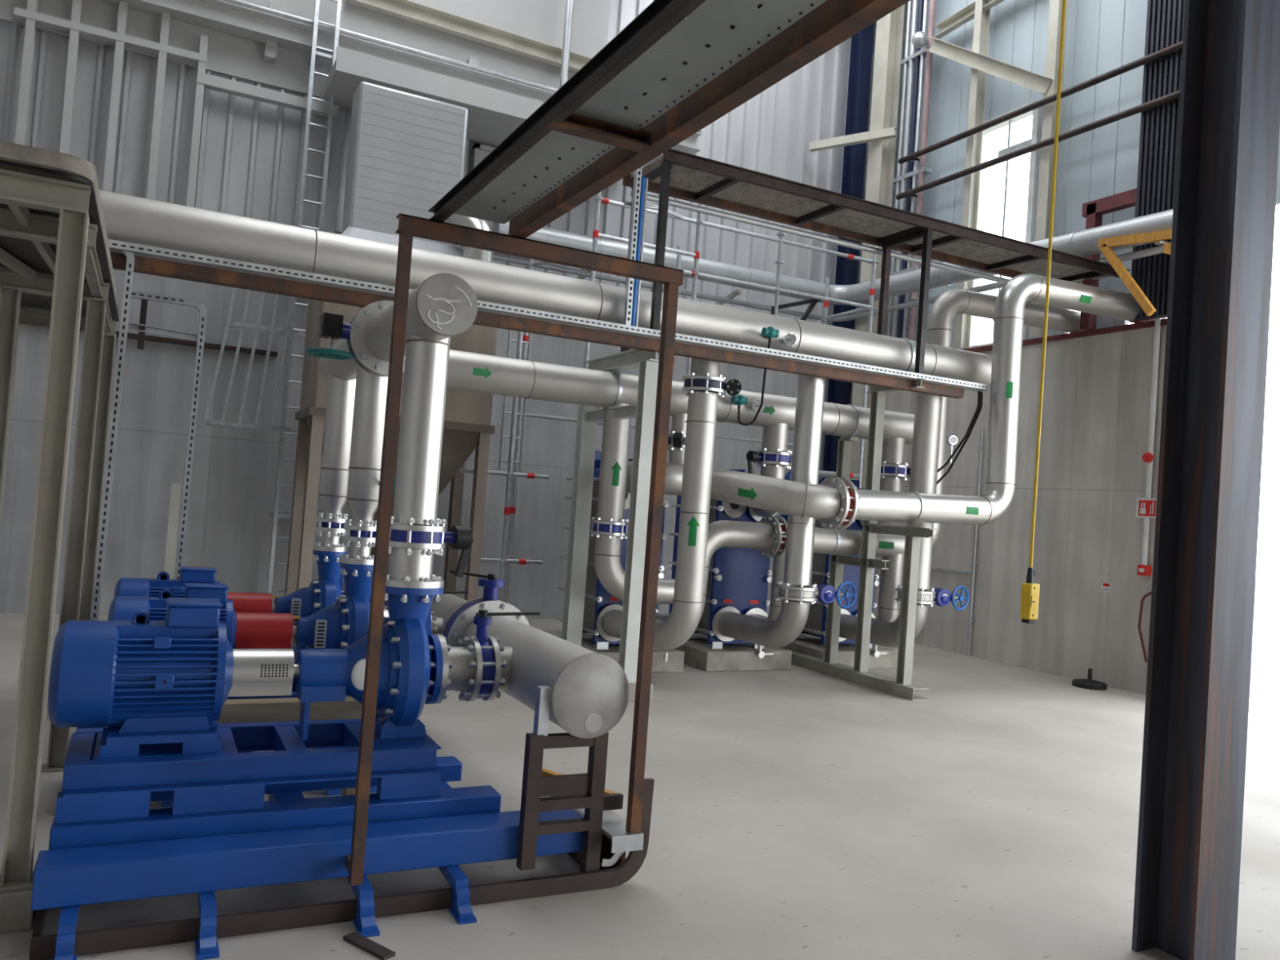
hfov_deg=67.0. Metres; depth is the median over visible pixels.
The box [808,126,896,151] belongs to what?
steel girt
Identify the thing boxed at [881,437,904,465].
pipe
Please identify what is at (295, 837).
frame
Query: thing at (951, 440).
pressure gauge
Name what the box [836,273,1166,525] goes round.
pipe
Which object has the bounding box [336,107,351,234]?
conduit
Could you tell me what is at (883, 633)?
pipe
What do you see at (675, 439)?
valve
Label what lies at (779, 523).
joint
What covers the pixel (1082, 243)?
pipe
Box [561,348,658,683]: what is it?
support frame
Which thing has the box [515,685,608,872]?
stand
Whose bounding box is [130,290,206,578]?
cable tray
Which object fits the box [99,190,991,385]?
header
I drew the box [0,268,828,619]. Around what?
wall
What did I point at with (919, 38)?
bundle
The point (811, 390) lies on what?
riser pipe
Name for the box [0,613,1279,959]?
floor
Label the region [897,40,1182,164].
guard rail
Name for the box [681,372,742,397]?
valve
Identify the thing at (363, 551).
pipe
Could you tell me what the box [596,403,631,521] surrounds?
pipe
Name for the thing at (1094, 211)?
frame
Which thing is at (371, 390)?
riser pipe
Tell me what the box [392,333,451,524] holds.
riser pipe
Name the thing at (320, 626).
grille
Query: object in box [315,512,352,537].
valve
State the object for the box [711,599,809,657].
pipe
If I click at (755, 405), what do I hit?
pressure gauge
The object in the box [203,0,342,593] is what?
ladder
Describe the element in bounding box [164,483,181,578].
marker post
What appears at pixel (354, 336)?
valve
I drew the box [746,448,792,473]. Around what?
valve
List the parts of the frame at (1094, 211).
post, post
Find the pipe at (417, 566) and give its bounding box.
[386,546,444,588]
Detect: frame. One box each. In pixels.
[0,140,119,892]
[13,0,338,207]
[29,777,654,959]
[30,755,582,959]
[54,718,441,823]
[76,677,377,807]
[291,645,297,663]
[345,213,684,885]
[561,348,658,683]
[787,377,937,700]
[1080,188,1144,330]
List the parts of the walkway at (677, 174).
post, post, rail, post, post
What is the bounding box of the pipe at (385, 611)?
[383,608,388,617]
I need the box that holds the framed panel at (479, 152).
[470,142,495,231]
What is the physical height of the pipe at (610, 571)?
0.620 m
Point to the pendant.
(1029, 590)
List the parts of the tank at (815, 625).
frame plate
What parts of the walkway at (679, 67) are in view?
deck plate, deck plate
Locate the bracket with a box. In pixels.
[1097,229,1172,315]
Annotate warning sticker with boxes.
[1101,582,1111,591]
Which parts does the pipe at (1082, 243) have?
support arm, support arm, support arm, support arm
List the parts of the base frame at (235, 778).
leg, motor plate, leg, pump plate, leg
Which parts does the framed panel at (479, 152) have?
frame, panel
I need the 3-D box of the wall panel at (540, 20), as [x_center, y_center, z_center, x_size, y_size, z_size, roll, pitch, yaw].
[-4.535,-6.556,11.313,9.200,3.750,0.040,5,-2,-27]
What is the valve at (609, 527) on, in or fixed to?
attached to the pipe at (610, 571)
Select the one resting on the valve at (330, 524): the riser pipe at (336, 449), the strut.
the riser pipe at (336, 449)
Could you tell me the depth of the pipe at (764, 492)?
8.68 m
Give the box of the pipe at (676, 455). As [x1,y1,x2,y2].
[668,447,684,464]
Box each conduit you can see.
[334,112,351,233]
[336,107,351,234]
[966,428,983,656]
[1141,318,1160,564]
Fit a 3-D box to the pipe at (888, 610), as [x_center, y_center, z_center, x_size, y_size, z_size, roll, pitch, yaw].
[2.606,1.278,10.449,0.342,1.013,0.769,5,-2,-16]
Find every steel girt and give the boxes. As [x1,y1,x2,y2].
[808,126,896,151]
[933,0,1004,38]
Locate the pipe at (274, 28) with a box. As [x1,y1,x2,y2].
[25,0,702,154]
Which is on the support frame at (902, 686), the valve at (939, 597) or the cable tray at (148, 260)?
the cable tray at (148, 260)
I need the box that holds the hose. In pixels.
[1137,591,1151,662]
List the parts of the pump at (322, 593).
motor, box lid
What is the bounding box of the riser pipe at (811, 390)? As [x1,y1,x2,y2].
[782,374,826,585]
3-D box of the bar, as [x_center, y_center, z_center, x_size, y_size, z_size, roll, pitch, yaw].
[-3.482,-1.090,6.769,0.040,0.350,0.040,5,-2,-27]
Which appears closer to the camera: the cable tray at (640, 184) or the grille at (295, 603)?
the grille at (295, 603)
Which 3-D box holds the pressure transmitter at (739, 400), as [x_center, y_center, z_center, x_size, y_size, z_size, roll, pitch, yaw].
[0.917,-0.738,9.159,0.148,0.137,0.206,5,-2,-27]
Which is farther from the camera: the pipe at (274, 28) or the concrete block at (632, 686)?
the pipe at (274, 28)
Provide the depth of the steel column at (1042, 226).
11.68 m
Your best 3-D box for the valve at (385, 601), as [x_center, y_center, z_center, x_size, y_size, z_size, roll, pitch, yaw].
[-1.607,0.798,6.371,0.356,0.359,0.240,5,-2,-27]
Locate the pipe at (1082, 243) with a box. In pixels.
[492,208,1173,321]
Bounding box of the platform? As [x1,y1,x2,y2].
[541,768,643,869]
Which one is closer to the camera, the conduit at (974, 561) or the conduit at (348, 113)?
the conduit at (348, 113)
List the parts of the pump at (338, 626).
motor, box lid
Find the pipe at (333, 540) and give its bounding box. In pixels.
[313,531,347,551]
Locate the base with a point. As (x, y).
(1088, 683)
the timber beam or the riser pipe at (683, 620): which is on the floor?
the timber beam
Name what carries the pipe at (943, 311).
on the support frame at (902, 686)
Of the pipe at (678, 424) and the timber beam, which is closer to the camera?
the timber beam
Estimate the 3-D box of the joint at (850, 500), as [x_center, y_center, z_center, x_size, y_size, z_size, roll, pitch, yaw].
[1.931,0.223,8.784,0.581,0.470,0.470,5,-2,-27]
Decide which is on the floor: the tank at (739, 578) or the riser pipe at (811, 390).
the tank at (739, 578)
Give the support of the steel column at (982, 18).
on the trim at (1163, 322)
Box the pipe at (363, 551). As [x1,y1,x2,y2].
[339,541,373,564]
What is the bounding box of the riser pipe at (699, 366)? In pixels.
[689,357,719,377]
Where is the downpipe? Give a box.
[559,0,573,88]
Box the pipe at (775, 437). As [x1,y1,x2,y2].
[761,422,788,452]
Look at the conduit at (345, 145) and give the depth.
11.48 m
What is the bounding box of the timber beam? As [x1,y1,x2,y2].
[217,696,362,795]
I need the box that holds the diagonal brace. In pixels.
[923,35,1052,94]
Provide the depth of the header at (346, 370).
5.88 m
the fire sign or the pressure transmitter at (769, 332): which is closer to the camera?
the pressure transmitter at (769, 332)
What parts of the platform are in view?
plate, plate, plastic strip, plate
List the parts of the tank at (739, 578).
frame plate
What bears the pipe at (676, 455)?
attached to the pipe at (764, 492)
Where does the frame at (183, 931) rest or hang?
on the floor
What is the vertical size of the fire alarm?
0.110 m
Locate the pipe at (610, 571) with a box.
[594,533,675,604]
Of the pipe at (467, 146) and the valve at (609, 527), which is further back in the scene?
the pipe at (467, 146)
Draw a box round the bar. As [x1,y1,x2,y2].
[137,298,147,350]
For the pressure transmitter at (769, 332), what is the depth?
8.47 m
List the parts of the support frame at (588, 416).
post, post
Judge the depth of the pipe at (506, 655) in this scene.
4.43 m
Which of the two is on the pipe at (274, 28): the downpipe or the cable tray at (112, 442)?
the downpipe
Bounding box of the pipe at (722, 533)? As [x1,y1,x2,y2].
[655,520,774,621]
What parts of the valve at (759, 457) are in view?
handle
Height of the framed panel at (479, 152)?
1.200 m
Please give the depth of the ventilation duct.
11.22 m
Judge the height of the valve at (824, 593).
0.258 m
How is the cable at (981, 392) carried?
hanging from the cable tray at (148, 260)
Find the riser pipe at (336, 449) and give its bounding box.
[318,373,355,518]
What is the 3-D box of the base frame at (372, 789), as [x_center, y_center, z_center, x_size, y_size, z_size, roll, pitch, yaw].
[-2.119,1.329,5.038,1.400,0.525,0.570,5,-2,-27]
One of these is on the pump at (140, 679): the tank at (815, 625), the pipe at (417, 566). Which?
the pipe at (417, 566)
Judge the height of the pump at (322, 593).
0.700 m
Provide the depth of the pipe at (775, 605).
9.49 m
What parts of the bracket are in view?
arm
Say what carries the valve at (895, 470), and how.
attached to the pipe at (888, 483)
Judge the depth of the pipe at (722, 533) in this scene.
9.17 m
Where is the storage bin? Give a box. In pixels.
[284,81,497,645]
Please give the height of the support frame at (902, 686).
3.060 m
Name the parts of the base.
stem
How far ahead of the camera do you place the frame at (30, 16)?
10.54 m
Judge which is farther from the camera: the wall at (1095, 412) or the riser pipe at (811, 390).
the wall at (1095, 412)
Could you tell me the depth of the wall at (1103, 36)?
11.79 m
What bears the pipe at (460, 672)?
attached to the pump at (140, 679)
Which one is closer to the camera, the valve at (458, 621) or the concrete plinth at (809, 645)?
the valve at (458, 621)
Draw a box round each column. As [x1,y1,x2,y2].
[822,22,874,479]
[848,4,904,488]
[953,0,991,349]
[1029,0,1068,337]
[1131,0,1279,959]
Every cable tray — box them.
[89,250,134,620]
[107,239,989,398]
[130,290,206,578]
[623,166,648,326]
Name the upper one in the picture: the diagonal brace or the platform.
the diagonal brace
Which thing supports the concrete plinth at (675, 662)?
on the floor
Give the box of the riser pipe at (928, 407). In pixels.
[906,392,942,589]
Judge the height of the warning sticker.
0.090 m
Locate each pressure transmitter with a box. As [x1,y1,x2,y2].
[731,394,747,408]
[761,326,779,342]
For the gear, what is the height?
0.220 m
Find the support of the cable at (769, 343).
attached to the pressure transmitter at (769, 332)
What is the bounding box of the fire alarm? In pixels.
[1142,452,1153,462]
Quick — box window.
[969,98,1041,347]
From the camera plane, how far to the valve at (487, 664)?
4.37 m
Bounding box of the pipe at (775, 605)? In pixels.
[743,552,785,620]
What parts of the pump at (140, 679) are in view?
motor, box lid, guard plate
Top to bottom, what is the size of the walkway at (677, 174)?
1.620 m
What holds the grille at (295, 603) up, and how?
attached to the pump at (322, 593)
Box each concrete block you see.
[0,888,36,933]
[628,683,653,701]
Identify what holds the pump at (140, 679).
on the base frame at (235, 778)
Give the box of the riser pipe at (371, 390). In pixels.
[346,365,395,525]
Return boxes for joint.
[755,515,787,557]
[815,476,892,529]
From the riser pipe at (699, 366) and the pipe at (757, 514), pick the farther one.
the pipe at (757, 514)
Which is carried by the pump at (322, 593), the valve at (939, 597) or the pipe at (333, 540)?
the pipe at (333, 540)
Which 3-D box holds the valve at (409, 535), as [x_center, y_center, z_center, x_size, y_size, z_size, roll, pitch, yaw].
[-0.951,0.304,4.344,0.422,0.263,0.280,5,-2,-27]
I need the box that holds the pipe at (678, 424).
[671,413,687,435]
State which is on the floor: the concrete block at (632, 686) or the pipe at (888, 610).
the concrete block at (632, 686)
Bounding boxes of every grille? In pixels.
[290,598,301,622]
[313,619,327,648]
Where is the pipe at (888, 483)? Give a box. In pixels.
[857,476,902,527]
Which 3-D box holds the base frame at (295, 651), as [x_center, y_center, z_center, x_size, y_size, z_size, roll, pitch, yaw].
[-2.554,1.322,5.893,1.400,0.525,0.570,5,-2,-27]
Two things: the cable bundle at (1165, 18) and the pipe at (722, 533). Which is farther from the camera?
the cable bundle at (1165, 18)
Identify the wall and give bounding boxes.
[0,0,851,325]
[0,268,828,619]
[848,324,1166,694]
[853,0,1279,349]
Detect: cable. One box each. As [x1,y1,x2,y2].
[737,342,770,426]
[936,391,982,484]
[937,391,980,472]
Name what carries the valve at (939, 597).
attached to the pipe at (883, 633)
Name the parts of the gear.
stem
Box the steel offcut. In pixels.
[342,931,395,959]
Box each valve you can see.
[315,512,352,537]
[339,300,405,377]
[342,519,376,547]
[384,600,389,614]
[388,516,473,577]
[431,610,437,634]
[440,570,529,646]
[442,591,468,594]
[454,609,540,701]
[590,516,628,538]
[666,431,685,450]
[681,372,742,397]
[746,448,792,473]
[775,580,856,608]
[880,461,911,480]
[894,584,968,610]
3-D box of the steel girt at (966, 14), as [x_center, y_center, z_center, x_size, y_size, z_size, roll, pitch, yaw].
[4.631,-6.327,12.727,0.100,0.230,1.986,5,-2,-27]
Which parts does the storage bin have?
leg, leg, leg, leg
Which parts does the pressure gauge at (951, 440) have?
stem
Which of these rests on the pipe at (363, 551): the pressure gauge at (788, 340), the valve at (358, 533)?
the valve at (358, 533)
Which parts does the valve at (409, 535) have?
handle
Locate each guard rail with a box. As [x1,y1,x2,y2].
[895,89,1179,199]
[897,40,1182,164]
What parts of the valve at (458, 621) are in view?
lever, plate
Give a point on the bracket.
(1104, 245)
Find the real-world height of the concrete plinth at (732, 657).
0.200 m
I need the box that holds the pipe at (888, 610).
[854,554,903,622]
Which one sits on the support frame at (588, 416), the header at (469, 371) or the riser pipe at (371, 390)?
the header at (469, 371)
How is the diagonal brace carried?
attached to the steel column at (1042, 226)
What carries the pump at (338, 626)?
on the base frame at (372, 789)
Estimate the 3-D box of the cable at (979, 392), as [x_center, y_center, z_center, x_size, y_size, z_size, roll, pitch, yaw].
[3.176,-0.411,9.896,0.566,0.989,0.116,3,-2,34]
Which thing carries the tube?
attached to the wall at (1095, 412)
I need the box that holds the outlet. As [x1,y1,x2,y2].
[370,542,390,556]
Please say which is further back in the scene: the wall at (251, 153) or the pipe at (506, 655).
the wall at (251, 153)
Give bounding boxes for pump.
[47,573,452,758]
[107,553,389,651]
[113,542,347,648]
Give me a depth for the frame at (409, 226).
3.76 m
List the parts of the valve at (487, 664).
plate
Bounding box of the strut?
[127,321,198,342]
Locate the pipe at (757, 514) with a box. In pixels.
[747,464,785,521]
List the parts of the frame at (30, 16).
post, post, rail, post, post, post, rail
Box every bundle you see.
[886,0,936,340]
[1130,0,1185,320]
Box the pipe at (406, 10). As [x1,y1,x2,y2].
[345,0,591,72]
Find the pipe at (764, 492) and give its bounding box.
[626,461,839,519]
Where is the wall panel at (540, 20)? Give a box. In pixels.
[0,0,610,97]
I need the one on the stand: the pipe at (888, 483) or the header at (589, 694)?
the header at (589, 694)
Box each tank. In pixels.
[667,469,772,648]
[777,470,879,648]
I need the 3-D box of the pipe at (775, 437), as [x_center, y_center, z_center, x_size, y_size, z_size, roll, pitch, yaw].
[1.347,-0.421,9.660,0.250,0.280,0.250,5,-2,-27]
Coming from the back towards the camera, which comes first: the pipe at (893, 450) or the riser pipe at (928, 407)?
the pipe at (893, 450)
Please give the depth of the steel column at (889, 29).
14.33 m
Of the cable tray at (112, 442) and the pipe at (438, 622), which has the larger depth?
the cable tray at (112, 442)
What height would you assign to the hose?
0.765 m
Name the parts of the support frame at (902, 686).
post, post, post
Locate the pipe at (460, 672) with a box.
[434,634,474,703]
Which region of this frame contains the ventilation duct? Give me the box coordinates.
[320,46,662,173]
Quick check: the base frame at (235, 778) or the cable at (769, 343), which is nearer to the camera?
the base frame at (235, 778)
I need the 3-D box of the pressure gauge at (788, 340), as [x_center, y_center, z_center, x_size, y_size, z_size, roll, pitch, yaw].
[1.330,-1.248,8.694,0.130,0.130,0.143,4,-2,-6]
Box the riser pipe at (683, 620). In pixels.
[595,391,718,662]
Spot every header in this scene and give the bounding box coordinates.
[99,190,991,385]
[319,338,357,380]
[364,272,477,361]
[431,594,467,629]
[446,349,914,444]
[462,615,629,738]
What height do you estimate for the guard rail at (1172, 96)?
0.080 m
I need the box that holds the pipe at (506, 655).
[497,646,512,689]
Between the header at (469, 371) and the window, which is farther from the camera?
the window
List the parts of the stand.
post, wide plate, post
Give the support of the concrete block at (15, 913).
on the floor
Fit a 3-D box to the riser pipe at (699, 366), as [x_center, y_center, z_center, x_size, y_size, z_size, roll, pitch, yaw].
[0.584,-1.067,8.592,0.260,0.320,0.260,5,-2,-27]
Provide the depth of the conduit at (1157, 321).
10.27 m
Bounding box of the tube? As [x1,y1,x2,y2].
[902,563,971,574]
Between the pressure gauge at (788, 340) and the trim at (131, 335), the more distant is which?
the trim at (131, 335)
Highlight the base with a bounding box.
[1071,668,1107,690]
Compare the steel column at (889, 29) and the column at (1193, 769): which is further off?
the steel column at (889, 29)
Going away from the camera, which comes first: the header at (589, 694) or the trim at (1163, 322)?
the header at (589, 694)
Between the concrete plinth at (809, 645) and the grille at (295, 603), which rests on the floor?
the concrete plinth at (809, 645)
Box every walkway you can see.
[428,0,910,238]
[620,148,1130,373]
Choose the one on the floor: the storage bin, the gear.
the storage bin
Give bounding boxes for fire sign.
[1135,497,1156,518]
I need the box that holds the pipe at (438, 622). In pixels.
[432,617,443,634]
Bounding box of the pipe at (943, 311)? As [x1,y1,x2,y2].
[771,288,1083,556]
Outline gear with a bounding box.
[304,311,353,359]
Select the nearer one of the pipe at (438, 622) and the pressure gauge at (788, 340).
the pipe at (438, 622)
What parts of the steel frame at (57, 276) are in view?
post, post, foot plate, post, foot plate, deck plate, post, post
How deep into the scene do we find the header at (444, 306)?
4.06 m
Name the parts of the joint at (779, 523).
lever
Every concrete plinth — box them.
[542,630,684,672]
[674,633,791,671]
[778,633,897,668]
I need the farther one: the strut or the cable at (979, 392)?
the cable at (979, 392)
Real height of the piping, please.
5.700 m
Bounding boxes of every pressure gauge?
[751,399,764,413]
[782,333,796,347]
[944,435,957,463]
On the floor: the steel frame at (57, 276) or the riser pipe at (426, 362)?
the steel frame at (57, 276)
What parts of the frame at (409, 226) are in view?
post, post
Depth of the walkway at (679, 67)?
2.45 m
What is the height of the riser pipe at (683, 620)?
2.391 m
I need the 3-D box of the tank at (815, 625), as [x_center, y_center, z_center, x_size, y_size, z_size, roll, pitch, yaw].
[2.115,0.865,11.251,0.716,1.990,1.240,5,-2,-27]
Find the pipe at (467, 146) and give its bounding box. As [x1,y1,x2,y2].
[457,138,469,248]
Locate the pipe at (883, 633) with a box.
[825,603,928,657]
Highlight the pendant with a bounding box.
[1019,0,1066,623]
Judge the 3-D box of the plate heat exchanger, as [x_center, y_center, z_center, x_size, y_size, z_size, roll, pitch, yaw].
[-0.328,0.657,10.006,0.716,1.990,1.240,5,-2,-27]
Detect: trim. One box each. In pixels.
[115,331,277,356]
[962,318,1167,352]
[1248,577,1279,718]
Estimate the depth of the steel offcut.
3.36 m
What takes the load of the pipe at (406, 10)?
attached to the wall panel at (540, 20)
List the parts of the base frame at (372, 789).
leg, leg, leg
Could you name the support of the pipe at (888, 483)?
attached to the tank at (815, 625)

